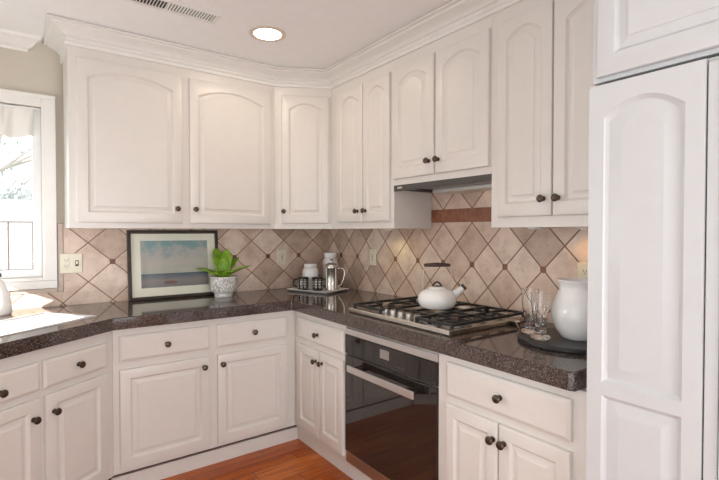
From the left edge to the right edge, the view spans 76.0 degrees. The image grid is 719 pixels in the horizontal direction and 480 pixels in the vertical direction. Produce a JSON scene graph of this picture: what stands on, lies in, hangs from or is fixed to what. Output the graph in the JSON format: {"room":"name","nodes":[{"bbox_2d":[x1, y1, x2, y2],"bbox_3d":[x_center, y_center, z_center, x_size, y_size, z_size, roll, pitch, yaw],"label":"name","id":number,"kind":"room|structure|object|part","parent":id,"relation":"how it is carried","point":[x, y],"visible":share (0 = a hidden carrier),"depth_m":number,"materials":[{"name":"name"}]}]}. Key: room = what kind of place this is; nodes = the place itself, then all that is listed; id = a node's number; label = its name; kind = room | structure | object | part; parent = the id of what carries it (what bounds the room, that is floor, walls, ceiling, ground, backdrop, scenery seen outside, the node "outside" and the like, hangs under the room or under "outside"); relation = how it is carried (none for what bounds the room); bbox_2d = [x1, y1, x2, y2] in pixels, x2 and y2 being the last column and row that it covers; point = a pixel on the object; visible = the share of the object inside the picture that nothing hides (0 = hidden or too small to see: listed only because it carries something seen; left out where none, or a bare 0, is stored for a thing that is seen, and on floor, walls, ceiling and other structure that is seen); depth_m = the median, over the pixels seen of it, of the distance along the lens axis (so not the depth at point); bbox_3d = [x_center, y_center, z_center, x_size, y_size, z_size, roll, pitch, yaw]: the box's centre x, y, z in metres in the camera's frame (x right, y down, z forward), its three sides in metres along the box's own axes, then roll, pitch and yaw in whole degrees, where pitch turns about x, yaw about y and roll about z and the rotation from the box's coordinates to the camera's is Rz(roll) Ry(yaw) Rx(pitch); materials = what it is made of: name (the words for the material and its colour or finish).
{"room":"kitchen","nodes":[
{"label":"kitchen","id":0,"kind":"room"},
{"bbox_2d":[0,42,291,309],"bbox_3d":[-1.533,0.082,3.096,3.310,2.536,0.120,-1,1,-36],"label":"wall","id":1,"kind":"structure","parent":0,"point":[39,70],"depth_m":2.74,"materials":[{"name":"paint"}]},
{"bbox_2d":[0,28,41,51],"bbox_3d":[-2.308,-1.135,2.420,1.048,0.079,0.140,-1,1,-36],"label":"trim","id":2,"kind":"structure","parent":1,"relation":"attached to","point":[9,39],"depth_m":2.63,"materials":[{"name":"paint"}]},
{"bbox_2d":[0,88,57,290],"bbox_3d":[-2.269,-0.282,2.503,1.034,1.150,0.107,-1,1,-36],"label":"window","id":3,"kind":"structure","parent":1,"relation":"in","point":[43,219],"depth_m":2.75,"materials":[{"name":"paint"}]},
{"bbox_2d":[0,103,40,137],"bbox_3d":[-2.262,-0.685,2.487,0.888,0.189,0.044,-1,1,-36],"label":"window valance","id":4,"kind":"object","parent":3,"relation":"hanging from","point":[15,121],"visible":1,"depth_m":2.69,"materials":[{"name":"white fabric"}]},
{"bbox_3d":[-2.262,-0.773,2.485,0.888,0.010,0.010,-1,1,-36],"label":"rod","id":5,"kind":"part","parent":4,"relation":"part of","materials":[{"name":"plastic"}]},
{"bbox_3d":[-2.287,-0.280,2.528,0.890,1.010,0.045,-1,1,-36],"label":"sash","id":6,"kind":"part","parent":3,"relation":"part of","materials":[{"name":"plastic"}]},
{"bbox_2d":[9,224,63,294],"bbox_3d":[-2.270,0.113,2.473,1.144,0.415,0.017,-1,1,-36],"label":"trim","id":7,"kind":"structure","parent":1,"relation":"attached to","point":[60,288],"depth_m":2.79,"materials":[{"name":"tile"}]},
{"bbox_2d":[63,45,273,228],"bbox_3d":[-1.184,-0.626,2.999,1.231,1.105,0.400,-1,1,-36],"label":"upper cabinet","id":8,"kind":"object","parent":1,"relation":"attached to","point":[148,145],"visible":0.98,"depth_m":2.80,"materials":[{"name":"paint"}]},
{"bbox_3d":[-1.330,-0.556,2.700,0.563,0.911,0.020,-1,1,-36],"label":"door","id":9,"kind":"part","parent":8,"relation":"part of","materials":[{"name":"paint"}]},
{"bbox_3d":[-0.846,-0.562,3.054,0.548,0.911,0.020,-1,1,-36],"label":"door","id":10,"kind":"part","parent":8,"relation":"part of","materials":[{"name":"paint"}]},
{"bbox_2d":[44,0,523,88],"bbox_3d":[-0.280,-1.123,2.636,3.118,0.111,1.302,0,1,18],"label":"trim","id":11,"kind":"structure","parent":8,"relation":"attached to","point":[60,32],"depth_m":2.70,"materials":[{"name":"paint"}]},
{"bbox_2d":[11,225,328,309],"bbox_3d":[-1.494,0.151,3.044,3.070,0.491,0.012,-1,1,-36],"label":"backsplash","id":12,"kind":"structure","parent":1,"relation":"attached to","point":[104,277],"depth_m":3.17,"materials":[{"name":"tile"}]},
{"bbox_2d":[60,253,82,273],"bbox_3d":[-1.769,0.143,2.825,0.122,0.122,0.016,-1,1,-36],"label":"wall outlet","id":13,"kind":"object","parent":12,"relation":"attached to","point":[69,262],"visible":1,"depth_m":2.83,"materials":[{"name":"beige plastic"}]},
{"bbox_2d":[63,258,68,262],"bbox_3d":[-1.791,0.124,2.809,0.032,0.029,0.002,-1,1,-36],"label":"receptacle","id":14,"kind":"object","parent":13,"relation":"attached to","point":[65,260],"depth_m":2.81,"materials":[{"name":"beige plastic"}]},
{"bbox_2d":[63,264,68,268],"bbox_3d":[-1.791,0.163,2.810,0.032,0.029,0.002,-1,1,-36],"label":"receptacle","id":15,"kind":"object","parent":13,"relation":"attached to","point":[65,266],"depth_m":2.81,"materials":[{"name":"beige plastic"}]},
{"bbox_2d":[277,249,285,264],"bbox_3d":[-0.620,0.135,3.670,0.080,0.122,0.009,-1,1,-36],"label":"wall outlet","id":16,"kind":"object","parent":1,"relation":"attached to","point":[281,253],"visible":1,"depth_m":3.67,"materials":[{"name":"beige plastic"}]},
{"bbox_2d":[280,253,283,260],"bbox_3d":[-0.618,0.135,3.667,0.034,0.068,0.002,-1,1,-36],"label":"receptacle","id":17,"kind":"object","parent":16,"relation":"attached to","point":[281,254],"depth_m":3.67,"materials":[{"name":"beige plastic"}]},
{"bbox_2d":[274,87,331,228],"bbox_3d":[-0.374,-0.635,3.504,0.673,1.105,0.541,-1,1,-36],"label":"upper cabinet","id":18,"kind":"object","parent":1,"relation":"attached to","point":[302,116],"visible":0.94,"depth_m":3.26,"materials":[{"name":"paint"}]},
{"bbox_2d":[0,0,451,68],"bbox_3d":[0.155,-1.184,0.764,3.310,0.080,5.840,-1,1,-36],"label":"ceiling","id":19,"kind":"structure","parent":0,"point":[320,34],"depth_m":2.48,"materials":[{"name":"paint"}]},
{"bbox_2d":[123,0,221,24],"bbox_3d":[-0.959,-1.168,2.297,0.510,0.008,0.124,-1,1,-36],"label":"ceiling vent","id":20,"kind":"object","parent":19,"relation":"in","point":[169,6],"visible":1,"depth_m":2.33,"materials":[{"name":"metal"}]},
{"bbox_2d":[249,26,285,41],"bbox_3d":[-0.525,-1.175,2.630,0.206,0.007,0.206,-1,1,-36],"label":"recessed light","id":21,"kind":"object","parent":19,"relation":"in","point":[262,33],"visible":1,"depth_m":2.62,"materials":[{"name":"white glass"}]},
{"bbox_2d":[108,425,352,479],"bbox_3d":[0.155,1.416,0.811,3.310,0.050,5.840,-1,1,-36],"label":"floor","id":22,"kind":"structure","parent":0,"point":[293,459],"depth_m":2.74,"materials":[{"name":"brown wood"}]},
{"bbox_2d":[0,331,113,479],"bbox_3d":[-1.857,0.924,2.089,1.301,0.888,1.087,-1,1,-36],"label":"base cabinet","id":23,"kind":"object","parent":22,"relation":"on","point":[56,402],"visible":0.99,"depth_m":2.13,"materials":[{"name":"paint"}]},
{"bbox_3d":[-1.440,0.620,1.858,0.034,0.033,0.033,0,1,17],"label":"knob","id":24,"kind":"part","parent":23,"relation":"part of","materials":[{"name":"brown metal"}]},
{"bbox_3d":[-1.465,0.605,1.867,0.020,0.126,0.348,0,1,17],"label":"drawer","id":25,"kind":"part","parent":23,"relation":"part of","materials":[{"name":"paint"}]},
{"bbox_3d":[-1.465,0.972,1.874,0.020,0.544,0.347,0,1,17],"label":"door","id":26,"kind":"part","parent":23,"relation":"part of","materials":[{"name":"paint"}]},
{"bbox_3d":[-1.400,0.782,1.994,0.034,0.033,0.033,0,1,17],"label":"knob","id":27,"kind":"part","parent":23,"relation":"part of","materials":[{"name":"brown metal"}]},
{"bbox_3d":[-1.372,0.778,2.088,0.034,0.033,0.033,0,1,17],"label":"knob","id":28,"kind":"part","parent":23,"relation":"part of","materials":[{"name":"brown metal"}]},
{"bbox_3d":[-1.361,0.599,2.218,0.020,0.126,0.350,0,1,17],"label":"drawer","id":29,"kind":"part","parent":23,"relation":"part of","materials":[{"name":"paint"}]},
{"bbox_3d":[-1.360,0.966,2.228,0.020,0.544,0.344,0,1,17],"label":"door","id":30,"kind":"part","parent":23,"relation":"part of","materials":[{"name":"paint"}]},
{"bbox_3d":[-1.335,0.598,2.209,0.034,0.033,0.033,0,1,17],"label":"knob","id":31,"kind":"part","parent":23,"relation":"part of","materials":[{"name":"brown metal"}]},
{"bbox_2d":[111,310,297,479],"bbox_3d":[-0.778,0.904,3.166,1.726,0.888,0.654,-1,1,-36],"label":"base cabinet","id":32,"kind":"object","parent":22,"relation":"on","point":[186,388],"visible":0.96,"depth_m":2.70,"materials":[{"name":"paint"}]},
{"bbox_3d":[-1.083,0.579,2.586,0.480,0.136,0.020,-1,1,-36],"label":"drawer","id":33,"kind":"part","parent":32,"relation":"part of","materials":[{"name":"paint"}]},
{"bbox_3d":[-1.083,0.961,2.593,0.480,0.540,0.020,-1,1,-36],"label":"door","id":34,"kind":"part","parent":32,"relation":"part of","materials":[{"name":"paint"}]},
{"bbox_3d":[-0.664,0.573,2.892,0.464,0.136,0.020,-1,1,-36],"label":"drawer","id":35,"kind":"part","parent":32,"relation":"part of","materials":[{"name":"paint"}]},
{"bbox_3d":[-0.664,0.955,2.898,0.464,0.540,0.020,-1,1,-36],"label":"door","id":36,"kind":"part","parent":32,"relation":"part of","materials":[{"name":"paint"}]},
{"bbox_2d":[0,287,586,391],"bbox_3d":[-0.740,0.448,2.011,3.051,0.065,2.551,-1,1,-36],"label":"countertop","id":37,"kind":"structure","parent":32,"relation":"on","point":[500,348],"depth_m":2.29,"materials":[{"name":"stone"}]},
{"bbox_2d":[0,273,12,315],"bbox_3d":[-1.970,0.287,2.489,0.147,0.238,0.147,-1,1,-36],"label":"soap bottle","id":38,"kind":"object","parent":37,"relation":"on","point":[6,307],"visible":1,"depth_m":2.48,"materials":[{"name":"white ceramic"}]},
{"bbox_2d":[0,312,96,336],"bbox_3d":[-1.659,0.499,2.207,0.360,0.186,0.620,0,1,17],"label":"sink","id":39,"kind":"object","parent":37,"relation":"in","point":[10,326],"visible":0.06,"depth_m":2.42,"materials":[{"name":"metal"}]},
{"bbox_2d":[0,314,82,333],"bbox_3d":[-1.659,0.501,2.207,0.308,0.181,0.568,0,1,17],"label":"basin","id":40,"kind":"object","parent":39,"relation":"in","point":[11,325],"depth_m":2.44,"materials":[{"name":"ceramic"}]},
{"bbox_2d":[126,230,217,301],"bbox_3d":[-1.264,0.165,3.163,0.596,0.461,0.070,-1,1,-36],"label":"picture frame","id":41,"kind":"object","parent":37,"relation":"on","point":[161,264],"visible":0.81,"depth_m":3.14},
{"bbox_2d":[140,240,208,288],"bbox_3d":[-1.263,0.160,3.162,0.440,0.314,0.002,-1,-5,-36],"label":"print","id":42,"kind":"object","parent":41,"relation":"attached to","point":[163,263],"depth_m":3.15},
{"bbox_2d":[197,248,250,297],"bbox_3d":[-0.944,0.225,3.191,0.313,0.337,0.231,-1,1,-36],"label":"potted plant","id":43,"kind":"object","parent":37,"relation":"on","point":[223,284],"visible":1,"depth_m":3.16,"materials":[{"name":"green plant"}]},
{"bbox_3d":[-0.945,0.322,3.202,0.184,0.142,0.184,-1,1,-36],"label":"pot","id":44,"kind":"part","parent":43,"relation":"part of","materials":[{"name":"white ceramic"}]},
{"bbox_2d":[287,287,348,293],"bbox_3d":[-0.316,0.378,3.509,0.386,0.019,0.280,1,1,33],"label":"tray","id":45,"kind":"object","parent":37,"relation":"on","point":[323,291],"visible":0.61,"depth_m":3.43,"materials":[{"name":"silver metal"}]},
{"bbox_2d":[293,277,308,289],"bbox_3d":[-0.440,0.331,3.508,0.113,0.096,0.088,1,1,31],"label":"mug","id":46,"kind":"object","parent":45,"relation":"on","point":[302,282],"visible":0.96,"depth_m":3.47,"materials":[{"name":"black ceramic"}]},
{"bbox_2d":[302,263,317,288],"bbox_3d":[-0.385,0.280,3.603,0.125,0.196,0.125,-1,1,-36],"label":"canister","id":47,"kind":"object","parent":45,"relation":"on","point":[310,270],"visible":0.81,"depth_m":3.55,"materials":[{"name":"white ceramic"}]},
{"bbox_3d":[-0.385,0.197,3.601,0.103,0.030,0.103,-1,1,-36],"label":"lid","id":48,"kind":"part","parent":47,"relation":"part of","materials":[{"name":"white ceramic"}]},
{"bbox_2d":[312,277,325,290],"bbox_3d":[-0.305,0.332,3.481,0.113,0.096,0.088,0,1,14],"label":"mug","id":49,"kind":"object","parent":45,"relation":"on","point":[317,282],"visible":0.92,"depth_m":3.45,"materials":[{"name":"black ceramic"}]},
{"bbox_2d":[322,252,337,285],"bbox_3d":[-0.238,0.241,3.731,0.124,0.286,0.124,-1,1,-36],"label":"canister","id":50,"kind":"object","parent":45,"relation":"on","point":[327,255],"visible":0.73,"depth_m":3.69,"materials":[{"name":"white ceramic"}]},
{"bbox_3d":[-0.238,0.120,3.729,0.102,0.044,0.102,-1,1,-36],"label":"lid","id":51,"kind":"part","parent":50,"relation":"part of","materials":[{"name":"white ceramic"}]},
{"bbox_2d":[325,258,344,290],"bbox_3d":[-0.180,0.259,3.450,0.151,0.242,0.098,0,1,0],"label":"press","id":52,"kind":"object","parent":45,"relation":"on","point":[332,268],"visible":0.97,"depth_m":3.41,"materials":[{"name":"metal"}]},
{"bbox_3d":[-0.207,0.184,3.448,0.098,0.036,0.098,0,1,0],"label":"lid","id":53,"kind":"part","parent":52,"relation":"part of","materials":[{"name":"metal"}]},
{"bbox_3d":[-0.134,0.278,3.450,0.059,0.153,0.013,0,1,0],"label":"handle","id":54,"kind":"part","parent":52,"relation":"part of","materials":[{"name":"metal"}]},
{"bbox_2d":[348,296,523,335],"bbox_3d":[0.401,0.382,2.460,0.595,0.050,0.762,-1,1,-36],"label":"gas cooktop","id":55,"kind":"object","parent":37,"relation":"in","point":[460,319],"visible":0.77,"depth_m":2.30,"materials":[{"name":"metal"}]},
{"bbox_3d":[0.139,0.379,2.442,0.042,0.030,0.042,-1,1,-36],"label":"control knob","id":56,"kind":"part","parent":55,"relation":"part of","materials":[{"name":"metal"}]},
{"bbox_3d":[0.175,0.379,2.393,0.042,0.030,0.042,-1,1,-36],"label":"control knob","id":57,"kind":"part","parent":55,"relation":"part of","materials":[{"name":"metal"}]},
{"bbox_3d":[0.211,0.380,2.344,0.042,0.030,0.042,-1,1,-36],"label":"control knob","id":58,"kind":"part","parent":55,"relation":"part of","materials":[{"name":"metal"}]},
{"bbox_3d":[0.247,0.381,2.295,0.042,0.030,0.042,-1,1,-36],"label":"control knob","id":59,"kind":"part","parent":55,"relation":"part of","materials":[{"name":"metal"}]},
{"bbox_2d":[418,263,466,309],"bbox_3d":[0.423,0.239,2.426,0.234,0.239,0.204,1,1,36],"label":"kettle","id":60,"kind":"object","parent":55,"relation":"on","point":[434,297],"visible":1,"depth_m":2.38,"materials":[{"name":"white ceramic"}]},
{"bbox_3d":[0.411,0.248,2.435,0.091,0.014,0.091,0,1,0],"label":"lid","id":61,"kind":"part","parent":60,"relation":"part of","materials":[{"name":"white ceramic"}]},
{"bbox_3d":[0.411,0.131,2.433,0.143,0.022,0.022,0,1,0],"label":"handle","id":62,"kind":"part","parent":60,"relation":"part of","materials":[{"name":"brown wood"}]},
{"bbox_3d":[0.515,0.281,2.436,0.088,0.082,0.056,0,1,0],"label":"spout","id":63,"kind":"part","parent":60,"relation":"part of","materials":[{"name":"white ceramic"}]},
{"bbox_2d":[511,320,521,329],"bbox_3d":[0.748,0.404,2.182,0.051,0.020,0.148,0,1,12],"label":"spoon","id":64,"kind":"object","parent":37,"relation":"on","point":[516,322],"visible":0.99,"depth_m":2.21,"materials":[{"name":"metal"}]},
{"bbox_2d":[511,320,521,324],"bbox_3d":[0.758,0.402,2.229,0.051,0.018,0.051,0,1,12],"label":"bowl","id":65,"kind":"object","parent":64,"relation":"on","point":[515,322],"depth_m":2.21,"materials":[{"name":"metal"}]},
{"bbox_2d":[517,327,586,354],"bbox_3d":[0.863,0.408,1.887,0.408,0.018,0.408,-1,1,-36],"label":"serving board","id":66,"kind":"object","parent":37,"relation":"on","point":[557,343],"visible":0.41,"depth_m":1.79,"materials":[{"name":"stone"}]},
{"bbox_2d":[520,288,538,334],"bbox_3d":[0.729,0.303,1.967,0.079,0.188,0.079,-1,1,-36],"label":"drinking glass","id":67,"kind":"object","parent":66,"relation":"on","point":[528,328],"visible":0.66,"depth_m":1.95,"materials":[{"name":"clear glass"}]},
{"bbox_2d":[530,291,549,339],"bbox_3d":[0.732,0.305,1.865,0.079,0.188,0.079,-1,1,-36],"label":"drinking glass","id":68,"kind":"object","parent":66,"relation":"on","point":[540,300],"visible":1,"depth_m":1.84,"materials":[{"name":"clear glass"}]},
{"bbox_2d":[551,278,587,341],"bbox_3d":[0.894,0.280,1.866,0.212,0.238,0.228,0,1,0],"label":"pitcher","id":69,"kind":"object","parent":66,"relation":"on","point":[569,305],"visible":0.58,"depth_m":1.81,"materials":[{"name":"white ceramic"}]},
{"bbox_2d":[296,311,350,477],"bbox_3d":[-0.030,0.907,3.019,0.674,0.888,0.621,-1,1,-36],"label":"base cabinet","id":70,"kind":"object","parent":22,"relation":"on","point":[320,343],"visible":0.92,"depth_m":2.78,"materials":[{"name":"paint"}]},
{"bbox_3d":[-0.322,0.946,2.921,0.020,0.539,0.274,-1,1,-36],"label":"door","id":71,"kind":"part","parent":70,"relation":"part of","materials":[{"name":"paint"}]},
{"bbox_3d":[-0.245,0.574,2.809,0.020,0.130,0.534,-1,1,-36],"label":"drawer","id":72,"kind":"part","parent":70,"relation":"part of","materials":[{"name":"paint"}]},
{"bbox_3d":[-0.163,0.950,2.704,0.020,0.539,0.255,-1,1,-36],"label":"door","id":73,"kind":"part","parent":70,"relation":"part of","materials":[{"name":"paint"}]},
{"bbox_2d":[345,327,438,479],"bbox_3d":[0.343,0.918,2.464,0.646,0.886,0.713,-1,1,-36],"label":"wall oven","id":74,"kind":"object","parent":22,"relation":"on","point":[392,386],"visible":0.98,"depth_m":2.27,"materials":[{"name":"glass"}]},
{"bbox_3d":[0.088,0.695,2.271,0.011,0.036,0.520,-1,1,-36],"label":"handle","id":75,"kind":"part","parent":74,"relation":"part of","materials":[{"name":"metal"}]},
{"bbox_3d":[0.137,0.586,2.307,0.020,0.104,0.709,-1,1,-36],"label":"control panel","id":76,"kind":"part","parent":74,"relation":"part of","materials":[{"name":"black glass"}]},
{"bbox_3d":[0.138,0.515,2.306,0.018,0.034,0.711,-1,1,-36],"label":"trim","id":77,"kind":"part","parent":74,"relation":"part of","materials":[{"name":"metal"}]},
{"bbox_3d":[0.233,0.697,2.121,0.048,0.020,0.040,-1,1,-36],"label":"handle post","id":78,"kind":"part","parent":74,"relation":"part of","materials":[{"name":"silver metal"}]},
{"bbox_2d":[438,353,586,479],"bbox_3d":[0.786,0.927,1.911,0.684,0.888,0.699,-1,1,-36],"label":"base cabinet","id":79,"kind":"object","parent":22,"relation":"on","point":[494,424],"visible":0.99,"depth_m":1.71,"materials":[{"name":"paint"}]},
{"bbox_3d":[0.451,0.966,1.864,0.020,0.539,0.265,-1,1,-36],"label":"door","id":80,"kind":"part","parent":79,"relation":"part of","materials":[{"name":"paint"}]},
{"bbox_3d":[0.497,0.762,1.752,0.034,0.033,0.033,-1,1,-36],"label":"knob","id":81,"kind":"part","parent":79,"relation":"part of","materials":[{"name":"brown metal"}]},
{"bbox_3d":[0.516,0.595,1.724,0.034,0.033,0.033,-1,1,-36],"label":"knob","id":82,"kind":"part","parent":79,"relation":"part of","materials":[{"name":"brown metal"}]},
{"bbox_3d":[0.527,0.763,1.712,0.034,0.033,0.033,-1,1,-36],"label":"knob","id":83,"kind":"part","parent":79,"relation":"part of","materials":[{"name":"brown metal"}]},
{"bbox_3d":[0.536,0.592,1.741,0.020,0.140,0.553,-1,1,-36],"label":"drawer","id":84,"kind":"part","parent":79,"relation":"part of","materials":[{"name":"paint"}]},
{"bbox_3d":[0.616,0.970,1.639,0.020,0.539,0.282,-1,1,-36],"label":"door","id":85,"kind":"part","parent":79,"relation":"part of","materials":[{"name":"paint"}]},
{"bbox_2d":[586,56,718,479],"bbox_3d":[1.243,0.465,1.228,0.722,1.838,0.915,-1,1,-36],"label":"refrigerator","id":86,"kind":"object","parent":22,"relation":"on","point":[652,413],"visible":1,"depth_m":1.23,"materials":[{"name":"paint"}]},
{"bbox_3d":[0.876,0.413,1.143,0.018,1.704,0.029,-1,1,-36],"label":"pull rail","id":87,"kind":"part","parent":86,"relation":"part of","materials":[{"name":"paint"}]},
{"bbox_3d":[1.056,0.414,0.890,0.022,1.712,0.584,-1,1,-36],"label":"door","id":88,"kind":"part","parent":86,"relation":"part of","materials":[{"name":"paint"}]},
{"bbox_3d":[1.443,0.106,1.729,0.120,2.536,5.600,-1,1,-36],"label":"wall","id":89,"kind":"structure","parent":0,"visible":0},
{"bbox_2d":[370,249,375,264],"bbox_3d":[0.099,0.129,3.438,0.009,0.118,0.075,-1,1,-36],"label":"wall outlet","id":90,"kind":"object","parent":89,"relation":"attached to","point":[372,251],"visible":1,"depth_m":3.43,"materials":[{"name":"beige plastic"}]},
{"bbox_2d":[331,61,431,228],"bbox_3d":[0.108,-0.628,3.101,0.368,1.105,0.692,-1,1,-36],"label":"upper cabinet","id":91,"kind":"object","parent":89,"relation":"attached to","point":[364,196],"visible":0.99,"depth_m":2.93,"materials":[{"name":"paint"}]},
{"bbox_3d":[-0.067,-0.567,3.104,0.020,0.892,0.304,-1,1,-36],"label":"door","id":92,"kind":"part","parent":91,"relation":"part of","materials":[{"name":"paint"}]},
{"bbox_3d":[0.104,-0.562,2.870,0.020,0.892,0.260,-1,1,-36],"label":"door","id":93,"kind":"part","parent":91,"relation":"part of","materials":[{"name":"paint"}]},
{"bbox_2d":[393,15,491,185],"bbox_3d":[0.521,-0.745,2.534,0.368,0.850,0.708,-1,1,-36],"label":"upper cabinet","id":94,"kind":"object","parent":89,"relation":"attached to","point":[442,89],"visible":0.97,"depth_m":2.40,"materials":[{"name":"paint"}]},
{"bbox_3d":[0.301,-0.680,2.599,0.020,0.646,0.338,-1,1,-36],"label":"door","id":95,"kind":"part","parent":94,"relation":"part of","materials":[{"name":"paint"}]},
{"bbox_3d":[0.360,-0.427,2.477,0.034,0.033,0.033,-1,1,-36],"label":"knob","id":96,"kind":"part","parent":94,"relation":"part of","materials":[{"name":"brown metal"}]},
{"bbox_3d":[0.402,-0.426,2.420,0.034,0.033,0.033,-1,1,-36],"label":"knob","id":97,"kind":"part","parent":94,"relation":"part of","materials":[{"name":"brown metal"}]},
{"bbox_3d":[0.511,-0.675,2.312,0.020,0.646,0.347,-1,1,-36],"label":"door","id":98,"kind":"part","parent":94,"relation":"part of","materials":[{"name":"paint"}]},
{"bbox_2d":[394,174,491,193],"bbox_3d":[0.539,-0.297,2.554,0.318,0.046,0.704,-1,1,-36],"label":"range hood","id":99,"kind":"object","parent":89,"relation":"attached to","point":[479,183],"visible":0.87,"depth_m":2.50,"materials":[{"name":"metal"}]},
{"bbox_2d":[329,221,587,322],"bbox_3d":[0.517,0.145,2.884,0.012,0.509,2.621,-1,1,-36],"label":"backsplash","id":100,"kind":"structure","parent":89,"relation":"attached to","point":[493,264],"depth_m":2.71,"materials":[{"name":"tile"}]},
{"bbox_2d":[431,207,490,222],"bbox_3d":[0.675,-0.145,2.656,0.020,0.080,0.713,-1,1,-36],"label":"trim","id":101,"kind":"structure","parent":89,"relation":"attached to","point":[483,214],"depth_m":2.73,"materials":[{"name":"brown tile"}]},
{"bbox_2d":[432,191,491,209],"bbox_3d":[0.678,-0.264,2.656,0.012,0.157,0.720,-1,1,-36],"label":"backsplash","id":102,"kind":"structure","parent":89,"relation":"attached to","point":[484,198],"depth_m":2.74,"materials":[{"name":"tile"}]},
{"bbox_2d":[491,0,595,227],"bbox_3d":[0.932,-0.608,1.974,0.368,1.105,0.685,-1,1,-36],"label":"upper cabinet","id":103,"kind":"object","parent":89,"relation":"attached to","point":[542,50],"visible":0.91,"depth_m":1.94,"materials":[{"name":"paint"}]},
{"bbox_3d":[0.724,-0.548,2.023,0.020,0.889,0.270,-1,1,-36],"label":"door","id":104,"kind":"part","parent":103,"relation":"part of","materials":[{"name":"paint"}]},
{"bbox_2d":[527,227,542,228],"bbox_3d":[0.787,-0.052,2.064,0.065,0.009,0.065,-1,1,-36],"label":"spotlight","id":105,"kind":"object","parent":103,"relation":"attached to","point":[527,227],"visible":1,"depth_m":2.04,"materials":[{"name":"paint"}]},
{"bbox_3d":[0.762,-0.174,1.933,0.034,0.033,0.033,-1,1,-36],"label":"knob","id":106,"kind":"part","parent":103,"relation":"part of","materials":[{"name":"brown metal"}]},
{"bbox_3d":[0.801,-0.173,1.879,0.034,0.033,0.033,-1,1,-36],"label":"knob","id":107,"kind":"part","parent":103,"relation":"part of","materials":[{"name":"brown metal"}]},
{"bbox_3d":[0.907,-0.544,1.772,0.020,0.889,0.337,-1,1,-36],"label":"door","id":108,"kind":"part","parent":103,"relation":"part of","materials":[{"name":"paint"}]},
{"bbox_2d":[577,262,587,277],"bbox_3d":[1.049,0.166,2.139,0.009,0.122,0.080,-1,1,-36],"label":"wall outlet","id":109,"kind":"object","parent":89,"relation":"attached to","point":[582,268],"visible":0.44,"depth_m":2.15,"materials":[{"name":"beige plastic"}]},
{"bbox_2d":[582,268,587,274],"bbox_3d":[1.047,0.146,2.137,0.002,0.029,0.032,-1,1,-36],"label":"receptacle","id":110,"kind":"object","parent":109,"relation":"attached to","point":[584,270],"depth_m":2.14,"materials":[{"name":"beige plastic"}]},
{"bbox_2d":[593,0,718,85],"bbox_3d":[1.252,-0.804,1.211,0.740,0.684,0.915,-1,1,-36],"label":"upper cabinet","id":111,"kind":"object","parent":89,"relation":"attached to","point":[632,38],"visible":0.74,"depth_m":1.24,"materials":[{"name":"paint"}]},
{"label":"outside","id":112,"kind":"structure","parent":0,"visible":0},
{"bbox_3d":[-5.690,1.420,8.865,15.000,0.250,13.700,-1,1,-36],"label":"ground","id":113,"kind":"structure","parent":112,"visible":0},
{"bbox_2d":[0,134,31,207],"bbox_3d":[-4.710,-1.099,6.310,4.343,4.890,2.814,-1,1,-36],"label":"tree","id":114,"kind":"object","parent":113,"relation":"on","point":[15,162],"visible":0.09,"depth_m":6.34,"materials":[{"name":"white plant"}]},
{"bbox_2d":[0,186,31,251],"bbox_3d":[-4.184,0.344,5.672,0.625,2.020,0.619,-1,1,-36],"label":"shrub","id":115,"kind":"object","parent":113,"relation":"on","point":[9,193],"visible":0.25,"depth_m":5.59,"materials":[{"name":"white plant"}]},
{"bbox_2d":[0,199,32,269],"bbox_3d":[-4.243,0.455,5.005,6.000,1.820,0.050,-1,1,-36],"label":"fence","id":116,"kind":"object","parent":113,"relation":"on","point":[22,259],"visible":0.05,"depth_m":5.24,"materials":[{"name":"white"}]},
{"bbox_3d":[-4.237,-0.415,4.981,6.000,0.080,0.030,-1,1,-36],"label":"rail","id":117,"kind":"part","parent":116,"relation":"part of","materials":[{"name":"white wood"}]}
]}

